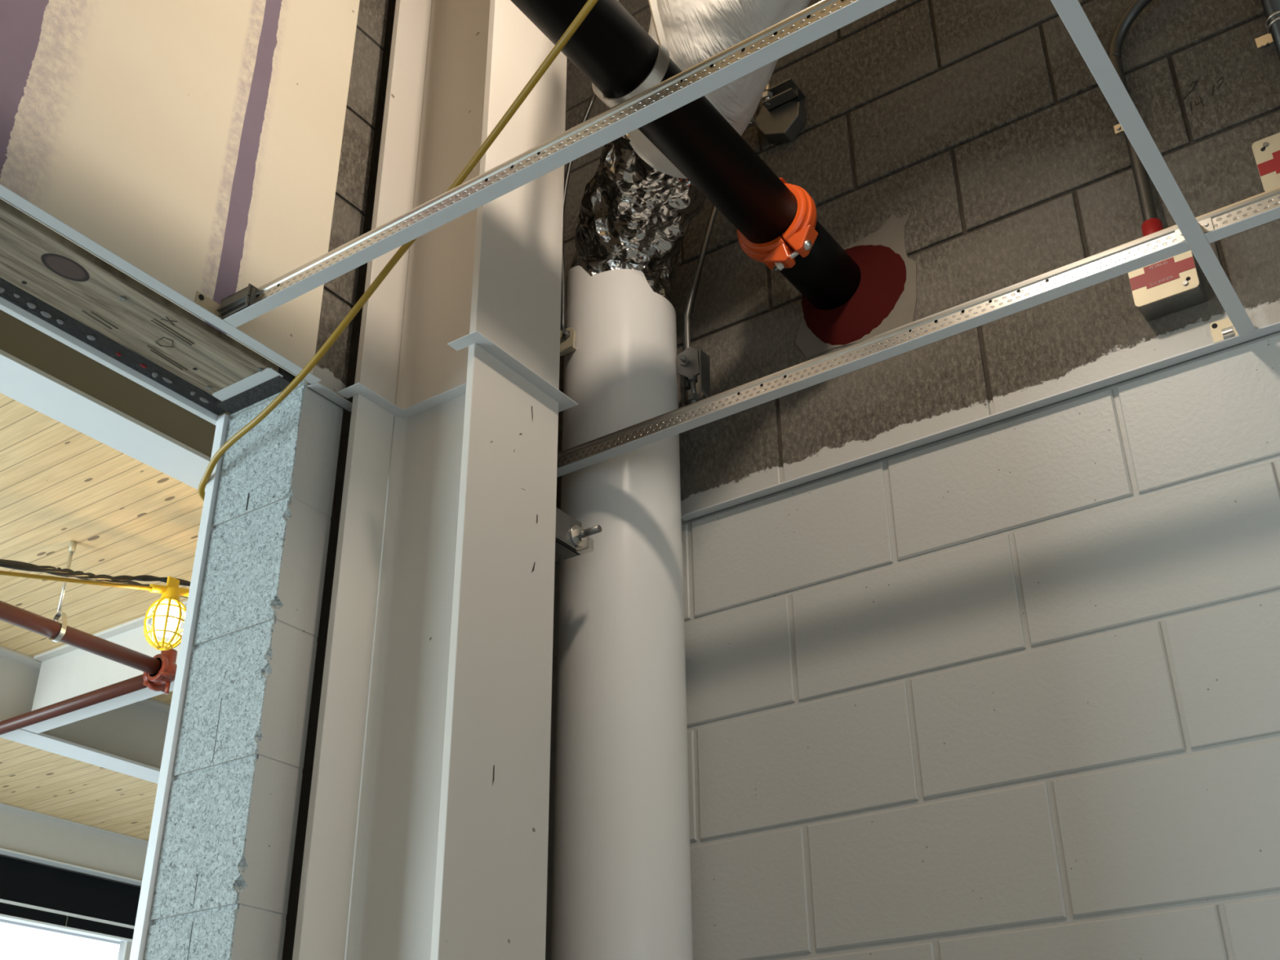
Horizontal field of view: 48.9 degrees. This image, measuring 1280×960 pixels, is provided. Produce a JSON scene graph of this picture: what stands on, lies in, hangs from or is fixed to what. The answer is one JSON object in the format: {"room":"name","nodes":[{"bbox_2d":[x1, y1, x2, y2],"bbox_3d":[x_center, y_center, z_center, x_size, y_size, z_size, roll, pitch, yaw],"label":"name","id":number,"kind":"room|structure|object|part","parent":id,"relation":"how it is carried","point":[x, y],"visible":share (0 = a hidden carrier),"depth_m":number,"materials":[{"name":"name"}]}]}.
{"room":"building under construction","nodes":[
{"label":"building under construction","id":0,"kind":"room"},
{"bbox_2d":[0,853,141,888],"bbox_3d":[-6.187,1.342,7.712,0.240,0.320,9.890,-19,-34,30],"label":"wall","id":1,"kind":"structure","parent":0,"point":[1,855],"depth_m":10.10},
{"bbox_2d":[0,855,141,959],"bbox_3d":[-6.078,3.071,6.675,0.148,3.728,9.890,-19,-34,30],"label":"window","id":2,"kind":"structure","parent":1,"relation":"in","point":[30,893],"depth_m":9.91,"materials":[{"name":"black metal"}]},
{"bbox_3d":[-6.072,3.195,6.601,0.010,3.240,9.890,-19,-34,30],"label":"pane","id":3,"kind":"part","parent":2,"relation":"part of","materials":[{"name":"clear glass"}]},
{"bbox_2d":[0,392,204,840],"bbox_3d":[-1.612,-0.904,4.206,12.900,0.120,11.900,-19,-34,30],"label":"ceiling","id":4,"kind":"structure","parent":0,"point":[60,485],"depth_m":6.23,"materials":[{"name":"beige wood"}]},
{"bbox_2d":[48,540,76,642],"bbox_3d":[-2.470,0.473,6.054,0.092,0.474,0.028,-19,-34,30],"label":"hanger","id":5,"kind":"object","parent":4,"relation":"hanging from","point":[73,544],"visible":0.86,"depth_m":6.02,"materials":[{"name":"metal"}]},
{"bbox_3d":[-2.484,0.421,6.094,0.015,0.343,0.014,-19,-34,30],"label":"rod","id":6,"kind":"part","parent":5,"relation":"part of","materials":[{"name":"metal"}]},
{"bbox_2d":[0,600,160,675],"bbox_3d":[-3.900,-0.354,4.155,0.073,0.073,6.034,-19,-34,30],"label":"pipe","id":7,"kind":"object","parent":5,"relation":"hanging from","point":[11,614],"visible":1,"depth_m":6.01,"materials":[{"name":"red metal"}]},
{"bbox_2d":[142,648,177,694],"bbox_3d":[-2.151,0.868,6.367,0.147,0.205,0.141,-19,-34,30],"label":"fitting","id":8,"kind":"object","parent":7,"relation":"attached to","point":[161,681],"visible":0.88,"depth_m":6.34,"materials":[{"name":"red paint"}]},
{"bbox_2d":[0,674,146,734],"bbox_3d":[-3.712,1.417,7.308,3.664,0.064,0.064,-19,-34,30],"label":"pipe","id":9,"kind":"object","parent":8,"relation":"attached to","point":[135,683],"visible":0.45,"depth_m":6.66,"materials":[{"name":"metal"}]},
{"bbox_2d":[0,802,148,885],"bbox_3d":[-6.002,1.244,7.550,0.100,0.307,9.790,-19,-34,30],"label":"steel beam","id":10,"kind":"structure","parent":4,"relation":"attached to","point":[24,833],"depth_m":10.01,"materials":[{"name":"white metal"}]},
{"bbox_2d":[0,645,170,783],"bbox_3d":[-4.002,0.590,6.325,0.190,0.389,9.790,-19,-34,30],"label":"steel beam","id":11,"kind":"structure","parent":4,"relation":"attached to","point":[129,740],"depth_m":7.61,"materials":[{"name":"white metal"}]},
{"bbox_2d":[21,600,187,733],"bbox_3d":[-2.003,0.723,6.596,2.720,0.389,0.112,-19,-34,30],"label":"steel beam","id":12,"kind":"structure","parent":4,"relation":"attached to","point":[67,671],"depth_m":7.04,"materials":[{"name":"white metal"}]},
{"bbox_2d":[0,560,188,597],"bbox_3d":[-2.381,0.364,5.436,0.024,0.730,3.407,-19,-34,30],"label":"wire","id":13,"kind":"object","parent":12,"relation":"attached to","point":[17,566],"visible":0.49,"depth_m":5.58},
{"bbox_2d":[0,559,191,586],"bbox_3d":[-2.394,0.378,5.509,0.024,0.777,3.507,-19,-34,30],"label":"wire","id":14,"kind":"object","parent":12,"relation":"attached to","point":[144,577],"visible":0.36,"depth_m":5.90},
{"bbox_2d":[0,570,189,650],"bbox_3d":[-2.889,0.188,4.776,1.459,0.643,2.699,-8,-30,13],"label":"lamp","id":15,"kind":"object","parent":14,"relation":"hanging from","point":[166,620],"depth_m":5.70,"materials":[{"name":"yellow plastic"}]},
{"bbox_3d":[-2.970,0.187,4.703,0.016,0.573,2.849,-25,-37,36],"label":"lamp cord","id":16,"kind":"part","parent":15,"relation":"part of","materials":[{"name":"rubber"}]},
{"bbox_3d":[-1.935,0.576,5.753,0.112,0.140,0.112,-19,-34,30],"label":"bulb","id":17,"kind":"part","parent":15,"relation":"part of","materials":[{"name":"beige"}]},
{"bbox_2d":[149,576,189,605],"bbox_3d":[-1.936,0.460,5.818,0.079,0.120,0.191,-19,-34,30],"label":"socket","id":18,"kind":"object","parent":15,"relation":"attached to","point":[171,593],"depth_m":5.78,"materials":[{"name":"yellow plastic"}]},
{"bbox_2d":[0,309,229,492],"bbox_3d":[-1.595,-0.239,4.875,0.192,0.389,9.790,-19,-34,30],"label":"steel beam","id":19,"kind":"structure","parent":4,"relation":"attached to","point":[38,371],"depth_m":4.59,"materials":[{"name":"white metal"}]},
{"bbox_2d":[198,0,598,501],"bbox_3d":[-0.338,-0.927,2.278,0.275,1.660,1.733,13,-32,-23],"label":"cable","id":20,"kind":"object","parent":4,"relation":"hanging from","point":[588,6],"visible":0.67,"depth_m":2.07,"materials":[{"name":"yellow rubber"}]},
{"bbox_2d":[591,0,669,107],"bbox_3d":[-0.019,-1.120,2.458,0.130,1.230,0.025,-19,-34,30],"label":"hanger","id":21,"kind":"object","parent":4,"relation":"hanging from","point":[656,74],"visible":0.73,"depth_m":2.16,"materials":[{"name":"metal"}]},
{"bbox_2d":[510,0,797,243],"bbox_3d":[-0.974,-1.306,0.980,0.112,0.112,4.266,-19,-34,30],"label":"pipe","id":22,"kind":"object","parent":21,"relation":"hanging from","point":[610,47],"visible":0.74,"depth_m":2.25,"materials":[{"name":"metal"}]},
{"bbox_2d":[737,177,817,271],"bbox_3d":[0.244,-0.459,2.518,0.152,0.212,0.050,-19,-34,30],"label":"coupling","id":23,"kind":"object","parent":22,"relation":"attached to","point":[777,254],"visible":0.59,"depth_m":2.46,"materials":[{"name":"orange metal"}]},
{"bbox_2d":[143,0,395,959],"bbox_3d":[-1.991,-0.510,0.329,0.292,4.477,6.200,-19,-34,30],"label":"wall","id":24,"kind":"structure","parent":0,"point":[228,884],"depth_m":2.09,"materials":[{"name":"concrete"}]},
{"bbox_2d":[0,277,295,959],"bbox_3d":[-1.242,0.677,0.849,0.205,2.897,2.173,-19,-34,30],"label":"door frame","id":25,"kind":"structure","parent":24,"relation":"in","point":[16,302],"depth_m":2.15,"materials":[{"name":"white metal"}]},
{"bbox_3d":[-1.315,-0.523,1.578,0.012,0.012,2.158,-19,-34,30],"label":"head frame","id":26,"kind":"part","parent":25,"relation":"part of","materials":[{"name":"white metal"}]},
{"bbox_2d":[0,199,283,401],"bbox_3d":[-1.229,-0.582,1.520,0.141,0.042,2.126,-19,-34,30],"label":"header board","id":27,"kind":"object","parent":25,"relation":"attached to","point":[36,259],"depth_m":2.09,"materials":[{"name":"grey wood"}]},
{"bbox_3d":[-0.631,-0.151,2.263,0.137,0.003,0.032,-19,-34,30],"label":"flashing strip","id":28,"kind":"part","parent":27,"relation":"part of","materials":[{"name":"silver metal"}]},
{"bbox_3d":[-0.680,1.142,1.648,0.020,2.854,0.015,-19,-34,30],"label":"jamb frame","id":29,"kind":"part","parent":25,"relation":"part of","materials":[{"name":"white metal"}]},
{"bbox_2d":[0,0,359,383],"bbox_3d":[-1.832,-1.736,0.987,0.010,1.554,4.556,-19,-34,30],"label":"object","id":30,"kind":"structure","parent":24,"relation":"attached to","point":[197,143],"depth_m":2.17,"materials":[{"name":"beige paint"}]},
{"bbox_2d":[0,183,321,384],"bbox_3d":[-1.784,-1.044,0.637,0.022,0.016,4.456,-19,-34,30],"label":"wall angle","id":31,"kind":"object","parent":30,"relation":"attached to","point":[6,193],"depth_m":2.00,"materials":[{"name":"white paint"}]},
{"bbox_2d":[195,283,257,319],"bbox_3d":[-0.609,-0.264,2.084,0.078,0.037,0.060,-19,-34,30],"label":"clip","id":32,"kind":"object","parent":30,"relation":"attached to","point":[246,296],"visible":0.87,"depth_m":2.09,"materials":[{"name":"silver metal"}]},
{"bbox_3d":[-0.634,-0.263,2.095,0.026,0.028,0.048,-19,-34,30],"label":"plate","id":33,"kind":"part","parent":32,"relation":"part of","materials":[{"name":"grey metal"}]},
{"bbox_2d":[307,382,352,412],"bbox_3d":[-0.495,-0.140,2.280,0.022,0.016,0.094,-19,-34,30],"label":"wall angle","id":34,"kind":"object","parent":24,"relation":"attached to","point":[317,387],"depth_m":2.27,"materials":[{"name":"white paint"}]},
{"bbox_2d":[545,0,1279,959],"bbox_3d":[1.528,0.088,1.657,5.779,4.670,0.202,-19,-34,30],"label":"wall","id":35,"kind":"structure","parent":0,"point":[1009,688],"depth_m":2.30,"materials":[{"name":"concrete"}]},
{"bbox_2d":[683,204,717,390],"bbox_3d":[0.144,-0.440,2.829,0.129,0.582,0.015,-11,-31,19],"label":"conduit","id":36,"kind":"object","parent":35,"relation":"attached to","point":[686,384],"visible":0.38,"depth_m":2.79,"materials":[{"name":"grey metal"}]},
{"bbox_2d":[748,77,806,143],"bbox_3d":[0.277,-0.767,2.934,0.124,0.140,0.066,-19,-34,30],"label":"wall bracket","id":37,"kind":"object","parent":35,"relation":"attached to","point":[781,118],"visible":0.84,"depth_m":2.91,"materials":[{"name":"metal"}]},
{"bbox_3d":[0.292,-0.745,2.932,0.109,0.099,0.034,-19,-34,30],"label":"plate","id":38,"kind":"part","parent":37,"relation":"part of","materials":[{"name":"metal"}]},
{"bbox_2d":[778,219,861,310],"bbox_3d":[0.312,-0.412,2.604,0.112,0.112,0.230,-19,-34,30],"label":"pipe","id":39,"kind":"object","parent":35,"relation":"attached to","point":[828,277],"visible":0.62,"depth_m":2.58,"materials":[{"name":"metal"}]},
{"bbox_2d":[801,244,906,346],"bbox_3d":[0.400,-0.354,2.647,0.221,0.217,0.010,-19,-34,30],"label":"firestop sealant","id":40,"kind":"object","parent":35,"relation":"attached to","point":[882,270],"visible":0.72,"depth_m":2.63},
{"bbox_2d":[680,321,1279,521],"bbox_3d":[1.259,-0.339,1.951,2.870,0.016,0.022,-19,-34,30],"label":"wall angle","id":41,"kind":"object","parent":35,"relation":"attached to","point":[1274,327],"depth_m":2.35,"materials":[{"name":"white paint"}]},
{"bbox_2d":[1050,0,1255,335],"bbox_3d":[0.074,-0.830,1.076,0.025,0.040,2.976,-19,-34,30],"label":"main tee","id":42,"kind":"object","parent":41,"relation":"attached to","point":[1071,12],"visible":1,"depth_m":1.79,"materials":[{"name":"white paint"}]},
{"bbox_2d":[222,0,896,327],"bbox_3d":[-0.105,-0.425,1.800,1.234,0.040,0.025,-19,-34,30],"label":"cross tee","id":43,"kind":"object","parent":42,"relation":"attached to","point":[824,17],"visible":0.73,"depth_m":1.78,"materials":[{"name":"white paint"}]},
{"bbox_2d":[556,224,1191,477],"bbox_3d":[0.255,-0.168,2.266,1.250,0.040,0.025,-19,-34,30],"label":"cross tee","id":44,"kind":"object","parent":42,"relation":"attached to","point":[1168,242],"visible":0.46,"depth_m":2.18,"materials":[{"name":"white paint"}]},
{"bbox_2d":[1195,186,1279,243],"bbox_3d":[1.021,-0.432,1.805,0.604,0.040,0.025,-19,-34,30],"label":"cross tee","id":45,"kind":"object","parent":42,"relation":"attached to","point":[1262,208],"visible":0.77,"depth_m":1.92,"materials":[{"name":"white paint"}]},
{"bbox_3d":[1.021,-0.445,1.812,0.604,0.011,0.007,-19,-34,30],"label":"bulb","id":46,"kind":"part","parent":45,"relation":"part of","materials":[{"name":"metal"}]},
{"bbox_2d":[1209,317,1238,343],"bbox_3d":[0.895,-0.233,2.161,0.037,0.036,0.008,-19,-34,30],"label":"clip","id":47,"kind":"object","parent":41,"relation":"attached to","point":[1215,327],"visible":0.97,"depth_m":2.17,"materials":[{"name":"yellow metal"}]},
{"bbox_2d":[1107,0,1163,236],"bbox_3d":[0.909,-0.986,2.567,0.234,1.370,0.048,-19,-34,30],"label":"conduit","id":48,"kind":"object","parent":35,"relation":"attached to","point":[1151,224],"visible":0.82,"depth_m":2.39,"materials":[{"name":"grey metal"}]},
{"bbox_2d":[1128,250,1207,320],"bbox_3d":[0.841,-0.321,2.249,0.101,0.102,0.056,-19,-34,30],"label":"junction box","id":49,"kind":"object","parent":35,"relation":"attached to","point":[1173,284],"visible":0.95,"depth_m":2.22,"materials":[{"name":"metal"}]},
{"bbox_2d":[1251,132,1279,191],"bbox_3d":[1.024,-0.493,2.199,0.101,0.102,0.056,-19,-34,30],"label":"junction box","id":50,"kind":"object","parent":35,"relation":"attached to","point":[1266,151],"visible":0.84,"depth_m":2.20,"materials":[{"name":"metal"}]},
{"bbox_2d":[1254,0,1279,61],"bbox_3d":[1.044,-1.085,2.513,0.066,1.250,0.050,-19,-34,30],"label":"conduit","id":51,"kind":"object","parent":35,"relation":"attached to","point":[1271,8],"visible":1,"depth_m":2.32,"materials":[{"name":"grey metal"}]},
{"bbox_3d":[-1.577,3.041,2.007,12.900,0.100,11.900,-19,-34,30],"label":"floor","id":52,"kind":"structure","parent":0,"visible":0},
{"bbox_2d":[292,0,566,959],"bbox_3d":[-0.293,0.430,1.971,0.259,4.406,0.209,-19,-34,30],"label":"steel column","id":53,"kind":"structure","parent":52,"relation":"on","point":[427,834],"depth_m":2.12,"materials":[{"name":"white metal"}]},
{"bbox_2d":[337,382,359,398],"bbox_3d":[-0.460,-0.144,2.259,0.048,0.001,0.022,-19,-34,30],"label":"wall angle","id":54,"kind":"object","parent":53,"relation":"attached to","point":[353,390],"depth_m":2.26,"materials":[{"name":"white paint"}]},
{"bbox_2d":[359,382,402,417],"bbox_3d":[-0.421,-0.127,2.289,0.022,0.001,0.122,-19,-34,30],"label":"wall angle","id":55,"kind":"object","parent":53,"relation":"attached to","point":[364,391],"depth_m":2.29,"materials":[{"name":"white paint"}]},
{"bbox_2d":[401,382,466,417],"bbox_3d":[-0.307,-0.137,2.273,0.230,0.001,0.022,-19,-34,30],"label":"wall angle","id":56,"kind":"object","parent":53,"relation":"attached to","point":[456,392],"depth_m":2.29,"materials":[{"name":"white paint"}]},
{"bbox_2d":[447,330,476,351],"bbox_3d":[-0.263,-0.211,2.140,0.058,0.001,0.022,-19,-34,30],"label":"wall angle","id":57,"kind":"object","parent":53,"relation":"attached to","point":[468,340],"depth_m":2.14,"materials":[{"name":"white paint"}]},
{"bbox_2d":[475,330,577,404],"bbox_3d":[-0.182,-0.171,2.215,0.022,0.001,0.254,-19,-34,30],"label":"wall angle","id":58,"kind":"object","parent":53,"relation":"attached to","point":[481,340],"depth_m":2.21,"materials":[{"name":"white paint"}]},
{"bbox_2d":[558,402,576,412],"bbox_3d":[-0.129,-0.121,2.305,0.052,0.001,0.022,-19,-34,30],"label":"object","id":59,"kind":"structure","parent":53,"relation":"attached to","point":[562,406],"depth_m":2.30,"materials":[{"name":"white paint"}]},
{"bbox_2d":[555,506,601,559],"bbox_3d":[-0.139,0.067,2.314,0.084,0.061,0.166,-19,-34,30],"label":"bracket","id":60,"kind":"object","parent":53,"relation":"attached to","point":[571,540],"visible":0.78,"depth_m":2.35,"materials":[{"name":"metal"}]},
{"bbox_2d":[569,524,579,545],"bbox_3d":[-0.105,0.094,2.363,0.004,0.037,0.037,-19,-34,30],"label":"washer","id":61,"kind":"object","parent":60,"relation":"in","point":[574,529],"depth_m":2.35,"materials":[{"name":"metal"}]},
{"bbox_2d":[550,0,810,959],"bbox_3d":[0.234,0.544,1.466,0.250,3.707,1.814,9,-31,-17],"label":"insulated pipe","id":62,"kind":"object","parent":52,"relation":"on","point":[621,890],"visible":0.81,"depth_m":2.40,"materials":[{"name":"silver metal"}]},
{"bbox_2d":[560,327,576,355],"bbox_3d":[-0.144,-0.271,2.693,0.041,0.053,0.028,-19,-34,30],"label":"clamp","id":63,"kind":"object","parent":62,"relation":"attached to","point":[567,336],"visible":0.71,"depth_m":2.69,"materials":[{"name":"yellow metal"}]},
{"bbox_2d":[560,93,596,330],"bbox_3d":[-0.128,-0.537,2.780,0.026,0.499,0.145,13,-32,-23],"label":"rod","id":64,"kind":"object","parent":63,"relation":"attached to","point":[593,95],"visible":0.59,"depth_m":2.82,"materials":[{"name":"grey metal"}]},
{"bbox_2d":[676,346,710,403],"bbox_3d":[0.102,-0.200,2.683,0.064,0.130,0.035,-3,-29,4],"label":"clamp","id":65,"kind":"object","parent":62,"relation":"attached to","point":[691,362],"visible":0.92,"depth_m":2.69,"materials":[{"name":"metal"}]},
{"bbox_2d":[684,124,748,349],"bbox_3d":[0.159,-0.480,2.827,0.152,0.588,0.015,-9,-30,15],"label":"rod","id":66,"kind":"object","parent":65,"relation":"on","point":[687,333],"visible":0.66,"depth_m":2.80,"materials":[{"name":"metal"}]}
]}

